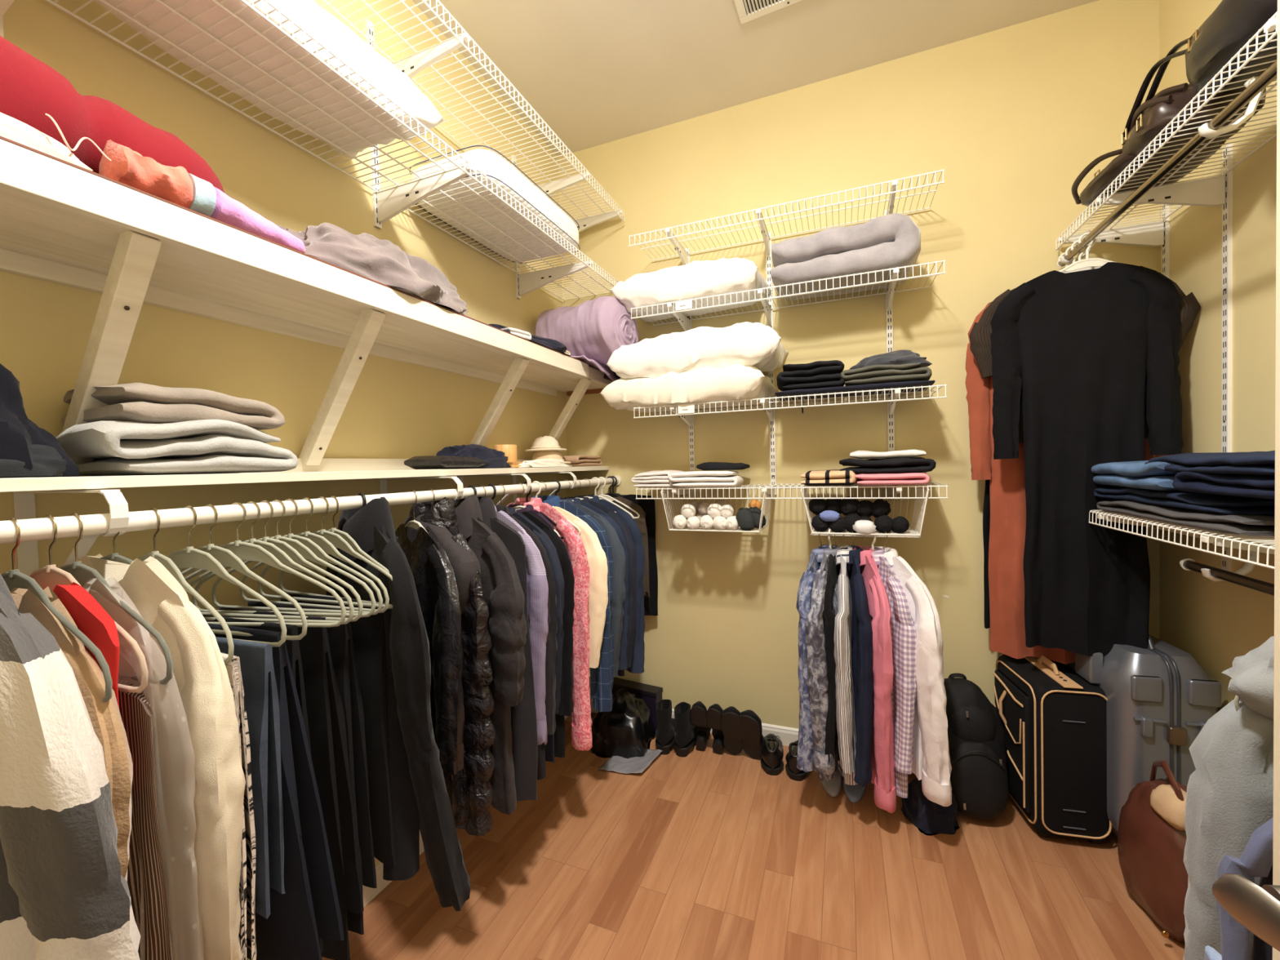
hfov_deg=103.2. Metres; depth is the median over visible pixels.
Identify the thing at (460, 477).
rod bracket
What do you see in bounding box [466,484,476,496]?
clothes hanger
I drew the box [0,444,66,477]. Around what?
clothes
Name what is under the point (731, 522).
socks
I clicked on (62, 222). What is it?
wooden shelf
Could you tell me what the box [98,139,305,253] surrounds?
wrapping paper
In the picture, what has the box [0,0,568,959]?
wall
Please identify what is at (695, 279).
pillow
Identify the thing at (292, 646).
trousers
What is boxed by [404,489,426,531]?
clothes hanger
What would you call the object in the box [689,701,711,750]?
bootie
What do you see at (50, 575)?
clothes hanger
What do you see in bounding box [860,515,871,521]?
socks
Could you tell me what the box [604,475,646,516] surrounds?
clothes hanger
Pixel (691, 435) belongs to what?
upright
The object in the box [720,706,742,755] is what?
loafer
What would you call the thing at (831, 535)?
bar
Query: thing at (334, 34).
pillow
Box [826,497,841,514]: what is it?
socks
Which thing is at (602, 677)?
shirt
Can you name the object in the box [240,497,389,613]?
clothes hanger
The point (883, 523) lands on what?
socks
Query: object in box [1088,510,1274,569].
wire shelf
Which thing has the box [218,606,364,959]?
trousers
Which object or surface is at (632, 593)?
shirt
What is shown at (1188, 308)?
sweater
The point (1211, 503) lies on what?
jeans
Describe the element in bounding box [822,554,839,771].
shirt
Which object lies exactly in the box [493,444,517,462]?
cup
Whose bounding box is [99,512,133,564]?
clothes hanger
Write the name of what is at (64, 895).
sweater
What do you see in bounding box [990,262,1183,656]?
dress
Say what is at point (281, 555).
clothes hanger
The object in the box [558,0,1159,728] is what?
wall
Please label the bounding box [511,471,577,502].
rod bracket
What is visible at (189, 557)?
clothes hanger
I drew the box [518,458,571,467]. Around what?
cloth
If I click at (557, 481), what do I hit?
clothes hanger
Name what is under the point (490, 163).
pillow
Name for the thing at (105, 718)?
cardigan
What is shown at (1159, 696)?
suitcase
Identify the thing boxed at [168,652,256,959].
trousers
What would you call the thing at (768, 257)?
upright
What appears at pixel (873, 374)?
trousers
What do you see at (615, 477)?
clothes hanger
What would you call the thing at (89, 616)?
shirt
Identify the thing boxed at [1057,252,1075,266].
clothes hanger
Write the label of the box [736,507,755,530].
socks
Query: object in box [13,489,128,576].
rod bracket
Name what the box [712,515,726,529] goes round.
socks
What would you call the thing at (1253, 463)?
jeans
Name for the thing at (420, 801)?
coat
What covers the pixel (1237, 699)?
clothes hanger
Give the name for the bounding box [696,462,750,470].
folded cloth
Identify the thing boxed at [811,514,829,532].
socks
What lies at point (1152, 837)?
leather bag
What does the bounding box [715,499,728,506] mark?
socks
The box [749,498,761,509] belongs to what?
socks
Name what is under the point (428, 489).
clothes hanger
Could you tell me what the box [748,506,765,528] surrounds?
socks
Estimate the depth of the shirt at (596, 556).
1.92 m
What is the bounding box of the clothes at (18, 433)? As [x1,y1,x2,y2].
[0,363,79,478]
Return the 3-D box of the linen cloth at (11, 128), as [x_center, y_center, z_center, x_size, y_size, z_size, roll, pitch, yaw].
[-0.958,-0.511,0.679,0.082,0.062,0.368,-1,2,20]
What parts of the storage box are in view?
lid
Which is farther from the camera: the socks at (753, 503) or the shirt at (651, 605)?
the shirt at (651, 605)
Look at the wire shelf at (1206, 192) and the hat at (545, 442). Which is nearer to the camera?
the wire shelf at (1206, 192)
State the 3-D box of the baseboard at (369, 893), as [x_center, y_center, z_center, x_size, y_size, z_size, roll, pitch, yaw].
[-0.899,1.293,1.506,0.013,0.086,2.882,-1,2,22]
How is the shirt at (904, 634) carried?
hanging from the clothes hanger at (874, 539)
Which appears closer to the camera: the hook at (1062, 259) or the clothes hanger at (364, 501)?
the clothes hanger at (364, 501)
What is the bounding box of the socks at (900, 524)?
[891,515,909,533]
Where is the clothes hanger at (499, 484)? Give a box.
[497,484,505,505]
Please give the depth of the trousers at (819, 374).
2.06 m
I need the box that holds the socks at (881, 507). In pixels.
[871,498,890,518]
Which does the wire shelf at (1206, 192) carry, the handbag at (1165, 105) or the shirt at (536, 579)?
the handbag at (1165, 105)
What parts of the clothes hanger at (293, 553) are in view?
neck plate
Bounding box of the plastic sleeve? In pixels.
[598,749,662,773]
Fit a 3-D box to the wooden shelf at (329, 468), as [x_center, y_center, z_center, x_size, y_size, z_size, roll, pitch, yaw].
[-0.789,-0.037,1.511,0.255,0.062,2.725,-1,2,22]
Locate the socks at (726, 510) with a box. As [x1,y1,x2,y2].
[720,504,733,518]
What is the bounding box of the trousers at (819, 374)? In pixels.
[776,360,845,391]
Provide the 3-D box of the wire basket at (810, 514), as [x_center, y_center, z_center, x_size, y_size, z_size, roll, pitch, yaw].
[0.920,0.115,2.109,0.459,0.193,0.297,-1,2,22]
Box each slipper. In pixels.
[820,764,842,796]
[841,774,866,802]
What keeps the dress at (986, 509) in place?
hanging from the clothes hanger at (1064, 253)
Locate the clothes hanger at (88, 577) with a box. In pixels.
[52,513,173,684]
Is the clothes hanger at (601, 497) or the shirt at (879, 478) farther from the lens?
the clothes hanger at (601, 497)
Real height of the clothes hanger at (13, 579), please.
0.249 m
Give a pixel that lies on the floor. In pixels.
(706, 854)
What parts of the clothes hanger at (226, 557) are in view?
neck plate, frame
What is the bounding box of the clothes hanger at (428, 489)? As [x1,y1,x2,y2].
[427,488,434,507]
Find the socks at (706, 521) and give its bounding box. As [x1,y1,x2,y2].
[699,515,713,529]
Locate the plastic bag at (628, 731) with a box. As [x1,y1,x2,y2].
[591,688,655,758]
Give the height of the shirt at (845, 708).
0.857 m
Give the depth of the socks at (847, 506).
2.06 m
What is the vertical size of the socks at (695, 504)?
0.063 m
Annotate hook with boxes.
[1059,230,1093,264]
[1197,75,1264,138]
[1200,550,1261,581]
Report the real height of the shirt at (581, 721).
0.908 m
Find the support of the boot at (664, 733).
on the floor
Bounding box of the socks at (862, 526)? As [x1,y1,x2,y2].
[852,520,875,534]
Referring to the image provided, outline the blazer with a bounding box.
[494,505,557,779]
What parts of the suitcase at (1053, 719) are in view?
handle, handle, panel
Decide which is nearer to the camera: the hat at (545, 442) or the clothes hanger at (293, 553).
the clothes hanger at (293, 553)
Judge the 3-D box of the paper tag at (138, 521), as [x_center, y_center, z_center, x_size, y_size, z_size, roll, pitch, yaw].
[-0.849,0.070,0.856,0.010,0.032,0.035,-1,2,22]
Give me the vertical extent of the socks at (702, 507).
0.067 m
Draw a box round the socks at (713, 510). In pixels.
[706,503,721,518]
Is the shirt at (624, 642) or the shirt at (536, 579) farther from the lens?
the shirt at (624, 642)
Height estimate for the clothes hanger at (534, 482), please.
0.212 m
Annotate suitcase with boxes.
[992,653,1111,844]
[1066,634,1221,837]
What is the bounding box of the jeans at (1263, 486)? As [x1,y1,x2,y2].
[1172,471,1275,499]
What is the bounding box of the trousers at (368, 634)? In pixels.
[280,593,395,868]
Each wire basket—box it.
[660,484,773,532]
[800,484,928,536]
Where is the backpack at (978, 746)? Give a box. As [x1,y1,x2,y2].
[943,673,1008,818]
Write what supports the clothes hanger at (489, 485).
hanging from the closet rod at (33, 529)
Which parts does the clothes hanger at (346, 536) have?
neck plate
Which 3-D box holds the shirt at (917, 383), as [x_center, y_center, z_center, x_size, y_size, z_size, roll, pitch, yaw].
[0.872,-0.367,2.105,0.580,0.026,0.276,-1,2,22]
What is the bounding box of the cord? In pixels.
[44,113,111,161]
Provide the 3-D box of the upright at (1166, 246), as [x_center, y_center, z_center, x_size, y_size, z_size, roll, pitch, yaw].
[1.897,-0.687,1.831,0.013,0.665,0.025,-1,2,22]
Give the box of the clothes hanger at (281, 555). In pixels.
[184,501,354,624]
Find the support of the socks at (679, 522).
in the wire basket at (700, 529)
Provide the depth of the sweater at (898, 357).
1.98 m
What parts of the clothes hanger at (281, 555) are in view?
neck plate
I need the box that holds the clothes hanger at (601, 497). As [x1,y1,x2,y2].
[591,477,634,518]
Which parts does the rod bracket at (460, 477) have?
wall plate, arm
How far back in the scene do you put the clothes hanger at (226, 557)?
0.95 m
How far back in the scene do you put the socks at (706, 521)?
2.24 m
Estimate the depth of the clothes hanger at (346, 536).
1.18 m
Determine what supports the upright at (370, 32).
attached to the wall at (394, 409)
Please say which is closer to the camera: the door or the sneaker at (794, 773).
the door
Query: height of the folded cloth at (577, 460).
0.056 m
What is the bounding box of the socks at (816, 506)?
[808,496,826,515]
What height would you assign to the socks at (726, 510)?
0.064 m
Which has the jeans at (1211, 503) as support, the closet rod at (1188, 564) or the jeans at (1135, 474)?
the jeans at (1135, 474)
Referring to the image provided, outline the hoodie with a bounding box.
[1182,635,1274,959]
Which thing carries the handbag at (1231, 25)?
on the wire shelf at (1206, 192)
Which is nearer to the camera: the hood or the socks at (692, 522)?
the hood
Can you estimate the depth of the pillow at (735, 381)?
2.22 m
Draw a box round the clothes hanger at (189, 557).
[167,505,286,647]
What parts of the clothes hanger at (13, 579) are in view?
neck plate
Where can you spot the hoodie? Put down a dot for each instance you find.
(1229, 795)
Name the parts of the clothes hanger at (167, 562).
neck plate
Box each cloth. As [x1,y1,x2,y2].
[0,111,93,171]
[277,222,475,319]
[488,324,569,355]
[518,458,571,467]
[562,454,602,466]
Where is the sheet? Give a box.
[570,355,618,381]
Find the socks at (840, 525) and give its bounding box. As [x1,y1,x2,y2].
[828,515,846,533]
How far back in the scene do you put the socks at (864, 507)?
2.04 m
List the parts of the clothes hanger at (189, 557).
neck plate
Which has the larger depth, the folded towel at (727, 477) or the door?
the folded towel at (727, 477)
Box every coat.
[324,497,470,911]
[408,497,495,835]
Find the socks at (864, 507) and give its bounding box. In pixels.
[856,500,873,516]
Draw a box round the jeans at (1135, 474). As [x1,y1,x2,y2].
[1091,460,1182,491]
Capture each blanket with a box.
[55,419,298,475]
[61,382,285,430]
[770,213,920,300]
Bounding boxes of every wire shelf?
[0,0,618,301]
[320,0,624,232]
[628,168,944,265]
[631,259,945,331]
[633,384,946,426]
[635,481,947,500]
[1056,11,1277,250]
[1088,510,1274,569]
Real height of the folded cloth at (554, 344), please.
0.064 m
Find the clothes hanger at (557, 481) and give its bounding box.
[551,480,560,495]
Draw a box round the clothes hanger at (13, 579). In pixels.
[0,517,112,702]
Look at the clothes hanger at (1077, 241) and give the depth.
1.80 m
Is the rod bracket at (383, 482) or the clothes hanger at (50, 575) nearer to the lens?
the clothes hanger at (50, 575)
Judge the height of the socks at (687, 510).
0.067 m
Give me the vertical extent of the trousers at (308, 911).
0.613 m
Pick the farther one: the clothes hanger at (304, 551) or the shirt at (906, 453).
the shirt at (906, 453)
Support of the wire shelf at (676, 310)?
attached to the wall at (1012, 116)
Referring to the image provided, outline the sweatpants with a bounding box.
[1096,500,1275,536]
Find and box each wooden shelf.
[0,135,613,465]
[0,457,608,492]
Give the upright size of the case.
0.044 m
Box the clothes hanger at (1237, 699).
[1233,695,1239,711]
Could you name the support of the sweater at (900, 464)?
on the shirt at (879, 478)
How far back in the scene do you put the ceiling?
2.07 m
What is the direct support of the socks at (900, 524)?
in the wire basket at (810, 514)
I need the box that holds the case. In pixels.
[404,455,485,469]
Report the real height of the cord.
0.044 m
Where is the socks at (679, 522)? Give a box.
[672,515,686,528]
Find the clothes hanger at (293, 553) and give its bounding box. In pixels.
[185,500,363,622]
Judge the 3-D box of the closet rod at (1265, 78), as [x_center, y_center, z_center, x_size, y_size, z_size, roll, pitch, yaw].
[1.169,-0.791,0.818,0.032,0.032,2.437,-1,2,22]
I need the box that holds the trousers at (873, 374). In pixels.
[840,363,932,386]
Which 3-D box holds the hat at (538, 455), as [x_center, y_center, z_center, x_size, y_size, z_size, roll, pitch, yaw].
[-0.438,-0.116,2.389,0.230,0.084,0.194,-1,2,22]
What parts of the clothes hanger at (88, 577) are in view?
neck plate, frame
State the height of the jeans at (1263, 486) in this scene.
0.059 m
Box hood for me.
[1222,635,1274,719]
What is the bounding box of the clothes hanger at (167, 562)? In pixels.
[138,507,234,663]
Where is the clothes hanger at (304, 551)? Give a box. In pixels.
[191,499,375,617]
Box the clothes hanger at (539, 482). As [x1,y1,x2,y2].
[538,481,554,506]
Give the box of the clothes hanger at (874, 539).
[871,531,875,551]
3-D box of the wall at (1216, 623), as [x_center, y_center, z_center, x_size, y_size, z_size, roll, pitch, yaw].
[1.443,-0.233,0.523,0.100,3.060,3.095,-1,2,22]
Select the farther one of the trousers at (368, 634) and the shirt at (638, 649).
the shirt at (638, 649)
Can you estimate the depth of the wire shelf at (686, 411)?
2.17 m
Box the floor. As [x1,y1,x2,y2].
[321,711,1185,959]
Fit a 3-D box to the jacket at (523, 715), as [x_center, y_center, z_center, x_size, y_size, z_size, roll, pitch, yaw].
[-0.533,0.519,1.658,0.504,0.925,0.132,-1,2,34]
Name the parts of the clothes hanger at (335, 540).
neck plate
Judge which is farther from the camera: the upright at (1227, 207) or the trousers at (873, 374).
the trousers at (873, 374)
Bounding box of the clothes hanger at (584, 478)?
[582,478,616,512]
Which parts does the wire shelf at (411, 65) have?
rail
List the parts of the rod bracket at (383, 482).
wall plate, arm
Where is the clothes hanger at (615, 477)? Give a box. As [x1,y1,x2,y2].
[611,475,620,494]
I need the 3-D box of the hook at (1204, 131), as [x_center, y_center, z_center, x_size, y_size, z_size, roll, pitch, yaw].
[1.329,-0.837,1.141,0.105,0.112,0.024,-1,2,22]
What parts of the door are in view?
handle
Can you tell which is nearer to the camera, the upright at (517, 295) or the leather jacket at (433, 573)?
the leather jacket at (433, 573)
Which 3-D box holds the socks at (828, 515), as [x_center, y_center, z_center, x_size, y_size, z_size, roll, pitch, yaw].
[0.768,0.146,2.053,0.082,0.046,0.046,-1,2,27]
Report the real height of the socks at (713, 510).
0.067 m
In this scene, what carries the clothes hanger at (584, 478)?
hanging from the closet rod at (33, 529)
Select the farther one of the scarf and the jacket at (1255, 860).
the scarf
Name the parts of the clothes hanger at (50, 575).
neck plate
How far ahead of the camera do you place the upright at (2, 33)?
0.92 m
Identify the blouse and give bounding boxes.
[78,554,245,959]
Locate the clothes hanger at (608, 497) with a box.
[596,476,639,519]
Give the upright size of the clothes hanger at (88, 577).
0.249 m
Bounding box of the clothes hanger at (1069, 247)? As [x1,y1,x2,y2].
[1065,244,1082,262]
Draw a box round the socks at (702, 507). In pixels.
[697,501,710,515]
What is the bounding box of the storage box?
[612,677,662,731]
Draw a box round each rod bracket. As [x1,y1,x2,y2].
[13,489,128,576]
[379,475,463,501]
[458,473,531,505]
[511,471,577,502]
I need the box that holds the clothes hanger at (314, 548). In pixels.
[211,498,382,614]
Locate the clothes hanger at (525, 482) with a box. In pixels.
[523,481,563,538]
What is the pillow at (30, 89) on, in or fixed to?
on the wooden shelf at (62, 222)
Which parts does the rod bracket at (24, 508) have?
wall plate, arm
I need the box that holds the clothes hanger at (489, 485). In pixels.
[487,484,498,511]
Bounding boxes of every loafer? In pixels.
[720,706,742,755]
[739,709,764,758]
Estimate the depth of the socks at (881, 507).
2.02 m
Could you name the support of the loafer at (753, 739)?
on the floor
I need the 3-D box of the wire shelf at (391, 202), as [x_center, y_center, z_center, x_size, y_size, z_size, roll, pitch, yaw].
[-0.704,-0.903,1.545,0.386,0.100,2.530,-1,2,22]
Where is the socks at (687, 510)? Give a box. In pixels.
[680,503,695,518]
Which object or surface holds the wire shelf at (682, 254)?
attached to the wall at (1012, 116)
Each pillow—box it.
[0,35,224,192]
[93,0,445,158]
[408,145,580,263]
[599,364,777,412]
[605,321,787,378]
[608,257,772,322]
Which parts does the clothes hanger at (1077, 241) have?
neck plate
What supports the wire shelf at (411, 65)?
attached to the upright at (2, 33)
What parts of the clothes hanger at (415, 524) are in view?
neck plate, frame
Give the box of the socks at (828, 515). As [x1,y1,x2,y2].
[819,510,840,521]
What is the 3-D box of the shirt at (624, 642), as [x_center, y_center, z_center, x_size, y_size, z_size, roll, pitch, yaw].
[-0.308,0.460,2.229,0.541,0.758,0.086,-1,2,17]
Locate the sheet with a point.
(607, 371)
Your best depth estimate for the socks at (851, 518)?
2.03 m
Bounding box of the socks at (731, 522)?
[725,515,739,530]
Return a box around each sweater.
[0,573,140,959]
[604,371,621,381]
[839,457,936,473]
[848,350,932,369]
[968,271,1200,443]
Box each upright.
[0,17,4,37]
[364,18,382,229]
[511,154,520,299]
[684,248,695,495]
[765,231,776,494]
[884,209,894,494]
[1161,204,1169,278]
[1221,143,1232,581]
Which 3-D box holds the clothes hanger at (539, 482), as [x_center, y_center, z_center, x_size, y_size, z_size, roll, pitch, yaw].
[-0.392,0.110,2.034,0.390,0.209,0.008,-1,2,20]
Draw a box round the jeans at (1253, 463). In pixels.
[1144,450,1275,475]
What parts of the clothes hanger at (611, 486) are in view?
frame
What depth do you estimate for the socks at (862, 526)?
1.98 m
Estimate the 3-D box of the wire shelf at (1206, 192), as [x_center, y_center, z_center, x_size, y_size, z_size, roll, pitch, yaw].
[1.296,-0.849,0.766,0.306,0.090,2.450,-1,2,22]
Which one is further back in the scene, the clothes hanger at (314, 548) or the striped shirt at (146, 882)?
the clothes hanger at (314, 548)
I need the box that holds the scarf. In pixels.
[800,469,857,485]
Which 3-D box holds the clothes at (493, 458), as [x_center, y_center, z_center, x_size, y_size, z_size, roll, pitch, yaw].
[-0.616,-0.089,1.910,0.188,0.091,0.319,-1,2,24]
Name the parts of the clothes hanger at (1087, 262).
neck plate, frame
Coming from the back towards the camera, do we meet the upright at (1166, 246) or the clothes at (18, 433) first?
the upright at (1166, 246)
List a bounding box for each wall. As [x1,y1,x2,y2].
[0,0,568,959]
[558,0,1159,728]
[1159,0,1276,711]
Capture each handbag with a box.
[1121,82,1266,160]
[1124,0,1277,137]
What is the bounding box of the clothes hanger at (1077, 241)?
[1062,239,1101,273]
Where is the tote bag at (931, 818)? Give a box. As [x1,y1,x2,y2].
[901,777,959,835]
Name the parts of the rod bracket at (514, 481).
wall plate, arm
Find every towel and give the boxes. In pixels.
[500,327,531,339]
[631,470,684,487]
[668,470,743,487]
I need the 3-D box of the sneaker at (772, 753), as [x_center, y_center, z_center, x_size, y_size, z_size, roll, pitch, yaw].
[0.601,1.212,2.313,0.108,0.125,0.260,-1,2,14]
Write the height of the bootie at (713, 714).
0.243 m
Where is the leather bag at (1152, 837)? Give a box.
[1117,760,1188,942]
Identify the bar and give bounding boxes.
[810,529,920,537]
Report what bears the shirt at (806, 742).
hanging from the clothes hanger
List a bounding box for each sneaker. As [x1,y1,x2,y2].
[760,733,783,775]
[785,739,808,781]
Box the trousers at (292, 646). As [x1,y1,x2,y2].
[202,614,323,959]
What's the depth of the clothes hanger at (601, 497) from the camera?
2.46 m
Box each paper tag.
[125,511,150,532]
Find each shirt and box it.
[53,582,119,711]
[118,677,173,959]
[494,506,548,744]
[506,497,592,751]
[507,504,573,665]
[507,506,564,762]
[531,495,613,711]
[552,506,608,676]
[560,497,628,670]
[560,499,626,677]
[564,497,637,675]
[574,495,644,673]
[588,494,657,615]
[612,496,649,598]
[775,380,934,400]
[795,544,831,772]
[805,544,840,781]
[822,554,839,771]
[833,545,857,785]
[844,545,874,786]
[849,448,926,458]
[849,545,896,813]
[854,472,929,484]
[859,546,916,798]
[874,546,951,806]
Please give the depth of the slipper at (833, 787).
2.09 m
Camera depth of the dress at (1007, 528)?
1.97 m
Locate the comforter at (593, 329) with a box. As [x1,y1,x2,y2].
[535,295,638,369]
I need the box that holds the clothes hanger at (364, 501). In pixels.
[358,492,366,506]
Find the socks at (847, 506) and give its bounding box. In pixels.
[839,496,858,515]
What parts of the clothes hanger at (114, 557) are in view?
frame, neck plate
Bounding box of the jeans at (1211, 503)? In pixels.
[1093,486,1275,514]
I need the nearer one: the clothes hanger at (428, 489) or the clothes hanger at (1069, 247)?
the clothes hanger at (428, 489)
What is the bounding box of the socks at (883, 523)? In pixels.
[874,515,893,533]
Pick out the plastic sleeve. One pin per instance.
(618, 764)
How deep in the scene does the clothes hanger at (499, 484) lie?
1.78 m
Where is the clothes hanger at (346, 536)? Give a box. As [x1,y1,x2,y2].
[279,495,391,604]
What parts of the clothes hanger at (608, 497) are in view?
frame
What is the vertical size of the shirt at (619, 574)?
0.736 m
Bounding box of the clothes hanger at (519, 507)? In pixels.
[513,482,559,536]
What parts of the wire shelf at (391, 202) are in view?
rail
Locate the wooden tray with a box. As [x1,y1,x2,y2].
[490,462,536,468]
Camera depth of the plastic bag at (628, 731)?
2.38 m
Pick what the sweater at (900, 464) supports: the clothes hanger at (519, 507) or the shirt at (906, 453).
the shirt at (906, 453)
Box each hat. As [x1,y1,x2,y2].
[524,435,566,451]
[531,450,571,463]
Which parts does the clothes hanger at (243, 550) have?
neck plate, frame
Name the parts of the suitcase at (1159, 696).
raised panel, carry handle, seam rail, seam rail, lock plate, raised panel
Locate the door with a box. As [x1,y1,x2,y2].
[1212,0,1279,959]
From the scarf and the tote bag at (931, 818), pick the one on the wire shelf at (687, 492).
the scarf
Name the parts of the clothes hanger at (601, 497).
frame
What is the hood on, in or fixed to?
attached to the hoodie
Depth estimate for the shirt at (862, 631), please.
1.81 m
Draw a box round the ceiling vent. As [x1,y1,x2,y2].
[733,0,802,24]
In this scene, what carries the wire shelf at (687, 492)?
attached to the wall at (1012, 116)
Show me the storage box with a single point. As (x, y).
(652, 695)
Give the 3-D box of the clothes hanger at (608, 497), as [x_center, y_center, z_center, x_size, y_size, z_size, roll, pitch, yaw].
[-0.191,0.090,2.540,0.390,0.212,0.009,-1,2,16]
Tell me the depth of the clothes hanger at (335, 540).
1.16 m
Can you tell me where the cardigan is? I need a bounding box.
[9,586,133,880]
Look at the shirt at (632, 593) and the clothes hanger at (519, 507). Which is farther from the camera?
the shirt at (632, 593)
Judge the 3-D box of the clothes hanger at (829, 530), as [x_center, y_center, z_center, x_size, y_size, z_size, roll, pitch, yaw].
[0.776,0.305,2.066,0.009,0.212,0.390,-1,2,32]
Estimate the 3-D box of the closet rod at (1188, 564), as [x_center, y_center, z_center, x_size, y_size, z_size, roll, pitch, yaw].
[1.143,0.257,0.532,0.033,0.033,1.815,-1,2,22]
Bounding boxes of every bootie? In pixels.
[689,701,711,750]
[705,703,724,753]
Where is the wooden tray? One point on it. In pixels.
(513, 464)
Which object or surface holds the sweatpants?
on the wire shelf at (1265, 544)
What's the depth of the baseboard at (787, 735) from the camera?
2.43 m
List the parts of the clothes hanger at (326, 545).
neck plate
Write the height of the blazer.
0.884 m
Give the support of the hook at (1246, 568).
attached to the wire shelf at (1265, 544)
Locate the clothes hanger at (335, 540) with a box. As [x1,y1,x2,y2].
[257,496,392,608]
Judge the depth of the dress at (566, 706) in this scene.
1.73 m
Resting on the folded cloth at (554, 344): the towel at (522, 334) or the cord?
the towel at (522, 334)
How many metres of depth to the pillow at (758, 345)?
2.20 m
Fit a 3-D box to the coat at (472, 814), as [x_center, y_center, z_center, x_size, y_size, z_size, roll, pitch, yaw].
[-0.600,0.502,1.496,0.525,0.905,0.132,0,2,42]
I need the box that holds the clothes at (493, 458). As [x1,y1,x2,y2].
[435,444,511,469]
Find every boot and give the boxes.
[655,699,675,755]
[674,702,696,757]
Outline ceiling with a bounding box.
[412,0,1098,156]
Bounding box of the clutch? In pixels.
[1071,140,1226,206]
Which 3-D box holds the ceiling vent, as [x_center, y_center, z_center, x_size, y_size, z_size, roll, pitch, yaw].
[0.492,-1.764,1.753,0.360,0.011,0.300,-1,2,25]
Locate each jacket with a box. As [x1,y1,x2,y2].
[395,524,464,810]
[404,494,527,815]
[477,497,537,800]
[1204,817,1273,959]
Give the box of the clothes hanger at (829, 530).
[827,528,831,548]
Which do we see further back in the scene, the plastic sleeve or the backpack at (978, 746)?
the plastic sleeve
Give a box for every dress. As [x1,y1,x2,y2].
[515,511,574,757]
[964,302,1170,664]
[982,301,992,628]
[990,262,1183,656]
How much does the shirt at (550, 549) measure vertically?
0.857 m
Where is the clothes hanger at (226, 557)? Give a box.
[178,503,307,639]
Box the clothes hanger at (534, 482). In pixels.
[532,480,581,534]
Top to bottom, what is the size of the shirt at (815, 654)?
0.855 m
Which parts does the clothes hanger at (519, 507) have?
frame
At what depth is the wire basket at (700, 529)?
2.28 m
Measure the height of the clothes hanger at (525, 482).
0.212 m
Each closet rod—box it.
[0,475,621,543]
[1057,60,1276,266]
[1179,558,1274,595]
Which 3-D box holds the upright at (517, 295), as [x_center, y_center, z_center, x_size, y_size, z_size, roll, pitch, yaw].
[-0.585,-1.195,2.399,0.013,0.665,0.025,-1,2,22]
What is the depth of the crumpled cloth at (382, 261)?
1.32 m
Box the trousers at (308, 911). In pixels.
[207,622,344,959]
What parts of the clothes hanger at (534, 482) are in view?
frame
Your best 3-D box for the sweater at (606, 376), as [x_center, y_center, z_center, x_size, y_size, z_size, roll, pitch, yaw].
[-0.113,-0.548,2.584,0.173,0.067,0.130,-2,1,2]
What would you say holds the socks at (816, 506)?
in the wire basket at (810, 514)
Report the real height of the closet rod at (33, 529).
0.052 m
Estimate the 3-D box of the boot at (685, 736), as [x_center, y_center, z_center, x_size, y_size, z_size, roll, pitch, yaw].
[0.231,1.161,2.456,0.102,0.240,0.268,-1,2,24]
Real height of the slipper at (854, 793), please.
0.066 m
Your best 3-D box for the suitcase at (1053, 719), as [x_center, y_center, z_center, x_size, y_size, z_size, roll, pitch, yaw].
[1.509,0.963,1.895,0.264,0.595,0.338,-1,2,14]
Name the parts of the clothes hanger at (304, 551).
neck plate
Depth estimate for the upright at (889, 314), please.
2.20 m
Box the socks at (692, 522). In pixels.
[686,515,700,529]
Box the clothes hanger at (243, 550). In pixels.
[181,502,346,626]
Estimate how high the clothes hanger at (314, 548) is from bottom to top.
0.249 m
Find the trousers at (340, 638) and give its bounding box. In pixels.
[248,600,377,914]
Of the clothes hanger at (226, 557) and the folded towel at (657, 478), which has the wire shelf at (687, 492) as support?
the folded towel at (657, 478)
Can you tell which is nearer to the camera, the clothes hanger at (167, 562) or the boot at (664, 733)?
the clothes hanger at (167, 562)
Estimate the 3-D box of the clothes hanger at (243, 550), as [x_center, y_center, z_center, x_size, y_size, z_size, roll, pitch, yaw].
[-0.800,0.169,1.011,0.452,0.249,0.012,-1,1,7]
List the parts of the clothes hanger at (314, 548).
neck plate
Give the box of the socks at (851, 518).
[844,513,861,533]
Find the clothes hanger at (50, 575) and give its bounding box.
[29,515,148,693]
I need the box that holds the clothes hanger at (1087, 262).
[1058,232,1117,272]
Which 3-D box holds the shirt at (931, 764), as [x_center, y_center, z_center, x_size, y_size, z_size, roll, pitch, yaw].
[0.971,0.682,2.006,0.106,0.826,0.655,-2,1,-7]
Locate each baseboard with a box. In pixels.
[362,715,568,907]
[590,697,799,746]
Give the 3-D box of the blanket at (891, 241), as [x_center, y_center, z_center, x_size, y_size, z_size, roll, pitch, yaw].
[0.845,-0.917,2.110,0.563,0.219,0.306,-1,2,22]
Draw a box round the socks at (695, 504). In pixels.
[687,501,698,514]
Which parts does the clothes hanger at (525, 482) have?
frame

